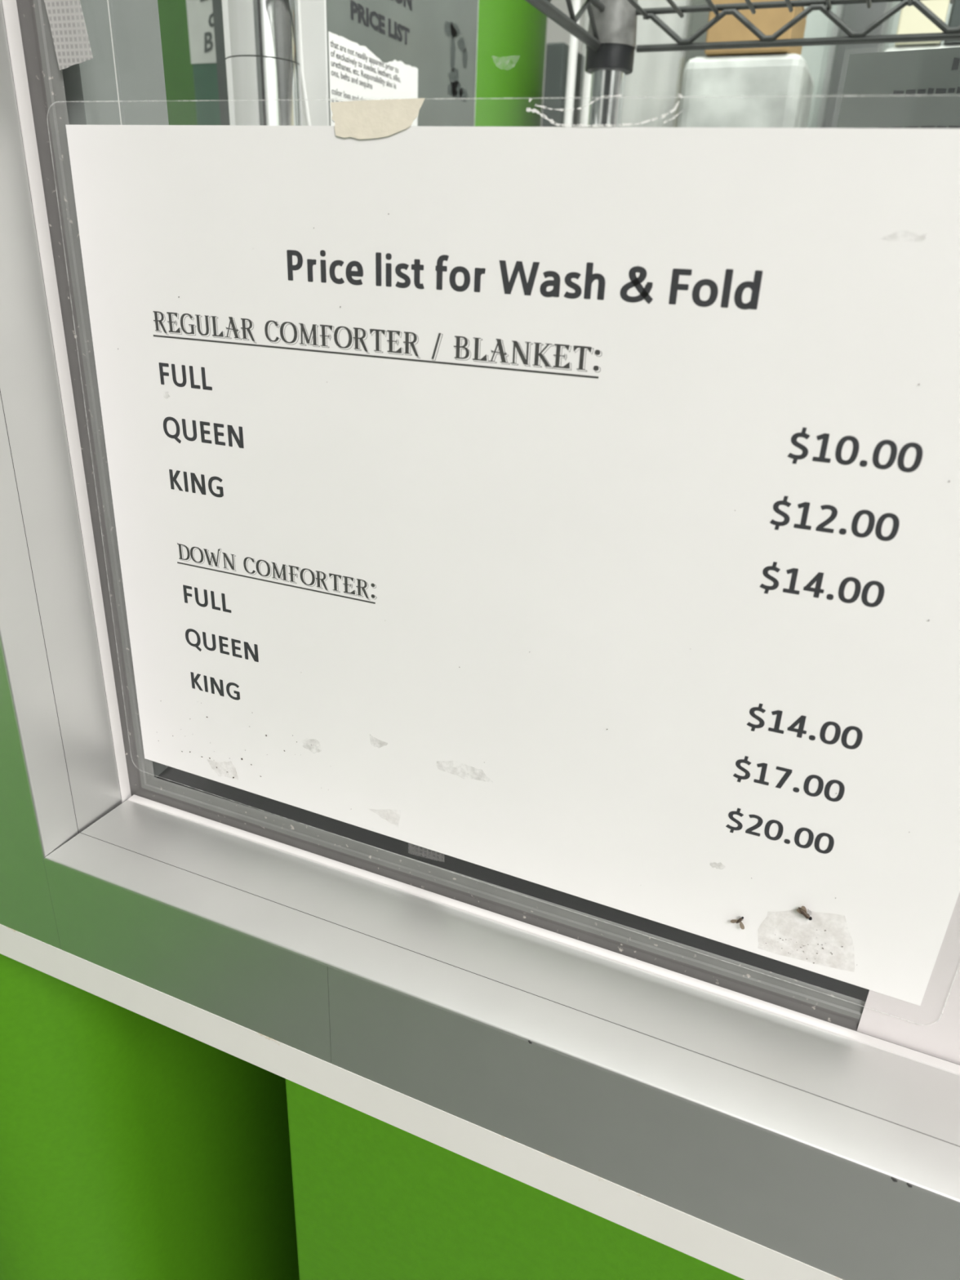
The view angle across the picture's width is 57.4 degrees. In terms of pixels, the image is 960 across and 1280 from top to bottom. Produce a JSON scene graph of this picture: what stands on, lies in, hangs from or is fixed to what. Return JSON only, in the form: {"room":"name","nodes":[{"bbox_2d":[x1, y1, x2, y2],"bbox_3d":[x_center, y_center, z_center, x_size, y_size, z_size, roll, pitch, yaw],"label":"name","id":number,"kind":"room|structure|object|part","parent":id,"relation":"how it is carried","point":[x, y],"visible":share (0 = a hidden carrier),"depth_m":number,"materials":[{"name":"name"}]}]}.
{"room":"laundromat","nodes":[
{"label":"laundromat","id":0,"kind":"room"},
{"bbox_2d":[0,953,744,1279],"bbox_3d":[0.438,0.664,0.468,3.200,1.017,0.303,12,26,20],"label":"wall","id":1,"kind":"structure","parent":0,"point":[133,1146],"depth_m":0.44,"materials":[{"name":"green paint"}]},
{"bbox_2d":[541,0,692,126],"bbox_3d":[1.228,-0.746,1.766,3.200,2.600,0.050,12,26,20],"label":"wall","id":2,"kind":"structure","parent":0,"point":[555,33],"depth_m":1.96,"materials":[{"name":"white paint"}]},
{"bbox_3d":[0.176,1.370,0.170,3.200,0.050,5.000,12,26,20],"label":"floor","id":3,"kind":"structure","parent":0,"visible":0},
{"bbox_2d":[474,0,547,126],"bbox_3d":[-0.020,-0.503,1.097,0.176,2.600,0.176,12,26,20],"label":"column","id":4,"kind":"structure","parent":3,"relation":"on","point":[512,33],"depth_m":0.96,"materials":[{"name":"paint"}]},
{"bbox_3d":[0.951,-0.887,0.580,1.640,0.024,0.024,12,26,20],"label":"hanging rail","id":5,"kind":"object","parent":4,"relation":"attached to","visible":0},
{"bbox_2d":[684,0,709,68],"bbox_3d":[0.278,-0.594,1.019,0.106,0.977,0.112,12,26,20],"label":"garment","id":6,"kind":"object","parent":5,"relation":"hanging from","point":[697,20],"visible":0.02,"depth_m":0.97,"materials":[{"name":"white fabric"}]},
{"bbox_2d":[816,1,892,128],"bbox_3d":[0.409,-0.565,0.967,0.106,0.977,0.110,12,26,20],"label":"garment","id":7,"kind":"object","parent":5,"relation":"hanging from","point":[858,16],"visible":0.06,"depth_m":0.93,"materials":[{"name":"fabric"}]},
{"bbox_2d":[542,42,585,126],"bbox_3d":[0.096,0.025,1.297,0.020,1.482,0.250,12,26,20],"label":"locker","id":8,"kind":"object","parent":3,"relation":"on","point":[557,53],"visible":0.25,"depth_m":0.91,"materials":[{"name":"grey metal"}]},
{"bbox_2d":[564,0,581,126],"bbox_3d":[0.082,-0.410,0.899,0.008,2.600,0.008,12,26,20],"label":"pole","id":9,"kind":"object","parent":3,"relation":"on","point":[573,42],"visible":0.02,"depth_m":0.84,"materials":[{"name":"metal"}]},
{"bbox_2d":[580,17,591,126],"bbox_3d":[0.100,-0.407,0.892,0.014,2.600,0.014,12,26,20],"label":"pole","id":10,"kind":"object","parent":3,"relation":"on","point":[587,77],"visible":0.02,"depth_m":0.84,"materials":[{"name":"metal"}]},
{"bbox_3d":[0.898,-0.839,0.466,1.640,0.024,0.024,12,26,20],"label":"hanging rail","id":11,"kind":"object","parent":10,"relation":"attached to","visible":0},
{"bbox_2d":[576,0,685,127],"bbox_3d":[0.159,-0.559,0.930,0.106,0.977,0.113,12,26,20],"label":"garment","id":12,"kind":"object","parent":11,"relation":"hanging from","point":[650,90],"visible":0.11,"depth_m":0.89,"materials":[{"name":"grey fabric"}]},
{"bbox_2d":[800,4,836,128],"bbox_3d":[0.290,-0.531,0.879,0.106,0.977,0.112,12,26,20],"label":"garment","id":13,"kind":"object","parent":11,"relation":"hanging from","point":[818,24],"visible":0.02,"depth_m":0.83,"materials":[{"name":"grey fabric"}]},
{"bbox_2d":[883,1,951,51],"bbox_3d":[0.424,-0.504,0.832,0.106,0.977,0.111,12,26,20],"label":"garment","id":14,"kind":"object","parent":11,"relation":"hanging from","point":[893,23],"visible":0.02,"depth_m":0.80,"materials":[{"name":"fabric"}]},
{"bbox_2d":[671,57,685,127],"bbox_3d":[1.029,0.063,1.260,1.700,1.519,0.300,12,26,20],"label":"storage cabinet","id":15,"kind":"object","parent":3,"relation":"on","point":[682,60],"visible":0.02,"depth_m":1.12,"materials":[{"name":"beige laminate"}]},
{"bbox_3d":[0.442,-0.479,-0.163,3.200,1.583,0.045,12,26,20],"label":"wall","id":16,"kind":"structure","parent":0,"visible":0},
{"bbox_2d":[0,924,842,1279],"bbox_3d":[0.439,0.210,0.215,3.200,0.017,0.203,12,26,20],"label":"trim","id":17,"kind":"structure","parent":16,"relation":"attached to","point":[731,1253],"depth_m":0.29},
{"bbox_3d":[0.579,0.054,0.498,3.180,0.038,0.714,12,26,20],"label":"countertop","id":18,"kind":"structure","parent":17,"relation":"on","visible":0},
{"bbox_2d":[157,0,197,124],"bbox_3d":[-0.344,-0.733,0.992,0.104,0.922,0.030,12,26,20],"label":"upright","id":19,"kind":"object","parent":18,"relation":"on","point":[173,18],"visible":0.02,"depth_m":1.00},
{"bbox_2d":[186,0,220,124],"bbox_3d":[-0.186,-0.465,0.777,0.082,0.620,0.101,12,26,20],"label":"carton","id":20,"kind":"object","parent":18,"relation":"on","point":[199,12],"visible":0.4,"depth_m":0.73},
{"bbox_2d":[212,0,229,125],"bbox_3d":[-0.167,-0.417,0.646,0.050,0.642,0.020,12,26,20],"label":"upright","id":21,"kind":"object","parent":18,"relation":"on","point":[216,4],"visible":0.11,"depth_m":0.64,"materials":[{"name":"grey metal"}]},
{"bbox_2d":[221,0,302,125],"bbox_3d":[-0.102,-0.743,0.300,0.041,1.522,0.041,12,26,20],"label":"chrome post","id":22,"kind":"object","parent":18,"relation":"on","point":[261,37],"visible":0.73,"depth_m":0.47,"materials":[{"name":"metal"}]},
{"bbox_2d":[300,0,478,125],"bbox_3d":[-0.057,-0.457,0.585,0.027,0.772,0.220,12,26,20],"label":"wall","id":23,"kind":"structure","parent":18,"relation":"on","point":[313,12],"depth_m":0.52,"materials":[{"name":"paint"}]},
{"bbox_2d":[297,0,311,125],"bbox_3d":[-0.098,-0.415,0.486,0.018,0.770,0.003,18,29,32],"label":"hanging cable","id":24,"kind":"object","parent":23,"relation":"hanging from","point":[302,74],"visible":0.3,"depth_m":0.52,"materials":[{"name":"white paint"}]},
{"bbox_2d":[328,31,417,126],"bbox_3d":[-0.070,-0.286,0.603,0.001,0.201,0.115,12,26,20],"label":"notice","id":25,"kind":"object","parent":23,"relation":"attached to","point":[355,73],"visible":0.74,"depth_m":0.55,"materials":[{"name":"paper"}]},
{"bbox_2d":[326,0,478,126],"bbox_3d":[-0.047,-0.395,0.605,0.001,0.280,0.216,12,26,20],"label":"sheet","id":26,"kind":"object","parent":23,"relation":"attached to","point":[437,38],"visible":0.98,"depth_m":0.62,"materials":[{"name":"paper"}]},
{"bbox_2d":[524,0,959,127],"bbox_3d":[0.454,-0.409,0.282,0.958,0.972,0.397,12,26,20],"label":"wire shelving","id":27,"kind":"object","parent":18,"relation":"on","point":[611,36],"visible":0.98,"depth_m":0.62,"materials":[{"name":"metal"}]},
{"bbox_3d":[0.019,-0.373,0.498,0.007,0.007,0.355,12,26,20],"label":"rail","id":28,"kind":"part","parent":27,"relation":"part of","materials":[{"name":"metal"}]},
{"bbox_3d":[0.023,-0.394,0.490,0.005,0.005,0.360,12,26,20],"label":"rail","id":29,"kind":"part","parent":27,"relation":"part of","materials":[{"name":"metal"}]},
{"bbox_3d":[0.102,-0.563,0.594,0.025,0.972,0.025,12,26,20],"label":"post","id":30,"kind":"part","parent":27,"relation":"part of","materials":[{"name":"silver metal"}]},
{"bbox_3d":[0.522,-0.368,0.480,0.916,0.004,0.004,12,26,20],"label":"rail","id":31,"kind":"part","parent":27,"relation":"part of","materials":[{"name":"metal"}]},
{"bbox_3d":[0.528,-0.346,0.487,0.901,0.004,0.005,12,26,20],"label":"rail","id":32,"kind":"part","parent":27,"relation":"part of","materials":[{"name":"metal"}]},
{"bbox_2d":[677,53,813,128],"bbox_3d":[0.230,-0.334,0.839,0.100,0.365,0.110,12,26,20],"label":"plastic container","id":33,"kind":"object","parent":18,"relation":"on","point":[775,90],"visible":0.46,"depth_m":0.73,"materials":[{"name":"plastic"}]},
{"bbox_2d":[704,0,807,56],"bbox_3d":[0.236,-0.517,0.749,0.068,0.041,0.090,12,26,20],"label":"cardboard box","id":34,"kind":"object","parent":33,"relation":"on","point":[768,20],"visible":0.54,"depth_m":0.71,"materials":[{"name":"brown cardboard"}]},
{"bbox_2d":[836,47,959,128],"bbox_3d":[0.265,-0.113,0.425,0.220,0.299,0.080,16,27,27],"label":"sign holder","id":35,"kind":"object","parent":18,"relation":"on","point":[913,88],"visible":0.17,"depth_m":0.39,"materials":[{"name":"grey plastic"}]},
{"bbox_2d":[883,44,959,52],"bbox_3d":[0.388,-0.302,0.779,0.137,0.367,0.110,12,26,20],"label":"stack","id":36,"kind":"object","parent":18,"relation":"on","point":[918,47],"visible":0.05,"depth_m":0.68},
{"bbox_2d":[894,0,950,47],"bbox_3d":[0.356,-0.500,0.704,0.033,0.052,0.098,12,26,20],"label":"box","id":37,"kind":"object","parent":36,"relation":"on","point":[911,20],"visible":0.32,"depth_m":0.67,"materials":[{"name":"cardboard"}]},
{"bbox_2d":[943,0,959,44],"bbox_3d":[0.412,-0.491,0.682,0.082,0.058,0.098,12,26,20],"label":"box","id":38,"kind":"object","parent":36,"relation":"on","point":[954,17],"visible":0.22,"depth_m":0.66,"materials":[{"name":"grey"}]},
{"bbox_2d":[0,0,959,1279],"bbox_3d":[0.365,-0.278,-0.022,1.149,1.060,0.094,12,26,20],"label":"window","id":39,"kind":"structure","parent":16,"relation":"in","point":[738,1091],"depth_m":0.28,"materials":[{"name":"metal"}]},
{"bbox_2d":[44,0,93,70],"bbox_3d":[-0.115,-0.176,0.241,0.018,0.033,0.001,13,26,20],"label":"tape","id":40,"kind":"object","parent":39,"relation":"attached to","point":[77,6],"visible":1,"depth_m":0.24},
{"bbox_3d":[-0.086,0.095,0.348,0.121,0.043,0.093,12,26,20],"label":"frame sill","id":41,"kind":"part","parent":39,"relation":"part of","materials":[{"name":"metal"}]},
{"bbox_2d":[408,842,444,862],"bbox_3d":[-0.019,0.072,0.304,0.014,0.009,0.001,12,26,20],"label":"tape","id":42,"kind":"object","parent":39,"relation":"attached to","point":[415,848],"visible":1,"depth_m":0.30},
{"bbox_2d":[65,124,959,1005],"bbox_3d":[0.001,-0.023,0.252,0.297,0.235,0.001,13,26,20],"label":"sheet","id":43,"kind":"object","parent":39,"relation":"attached to","point":[572,510],"visible":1,"depth_m":0.24,"materials":[{"name":"white paper"}]},
{"bbox_2d":[330,97,425,139],"bbox_3d":[-0.026,-0.130,0.219,0.027,0.009,0.001,13,26,20],"label":"tape","id":44,"kind":"object","parent":43,"relation":"attached to","point":[374,118],"visible":1,"depth_m":0.22,"materials":[{"name":"beige paper"}]},
{"bbox_2d":[526,93,682,127],"bbox_3d":[0.028,-0.120,0.199,0.037,0.007,0.001,12,26,20],"label":"tape","id":45,"kind":"object","parent":43,"relation":"attached to","point":[534,110],"visible":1,"depth_m":0.20,"materials":[{"name":"plastic"}]},
{"bbox_2d":[796,906,812,919],"bbox_3d":[0.093,0.078,0.251,0.005,0.004,0.002,12,26,20],"label":"insect","id":46,"kind":"object","parent":43,"relation":"attached to","point":[802,910],"visible":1,"depth_m":0.25},
{"bbox_3d":[0.401,0.198,0.163,0.941,0.043,0.093,12,26,20],"label":"frame sill","id":47,"kind":"part","parent":39,"relation":"part of","materials":[{"name":"metal"}]},
{"bbox_2d":[730,916,744,929],"bbox_3d":[0.077,0.084,0.261,0.004,0.004,0.001,12,26,20],"label":"insect","id":48,"kind":"object","parent":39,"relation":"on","point":[734,921],"visible":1,"depth_m":0.26},
{"bbox_2d":[857,892,959,1064],"bbox_3d":[0.216,0.040,0.179,0.216,0.218,0.001,13,26,20],"label":"card","id":49,"kind":"object","parent":39,"relation":"attached to","point":[931,1028],"visible":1,"depth_m":0.25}
]}

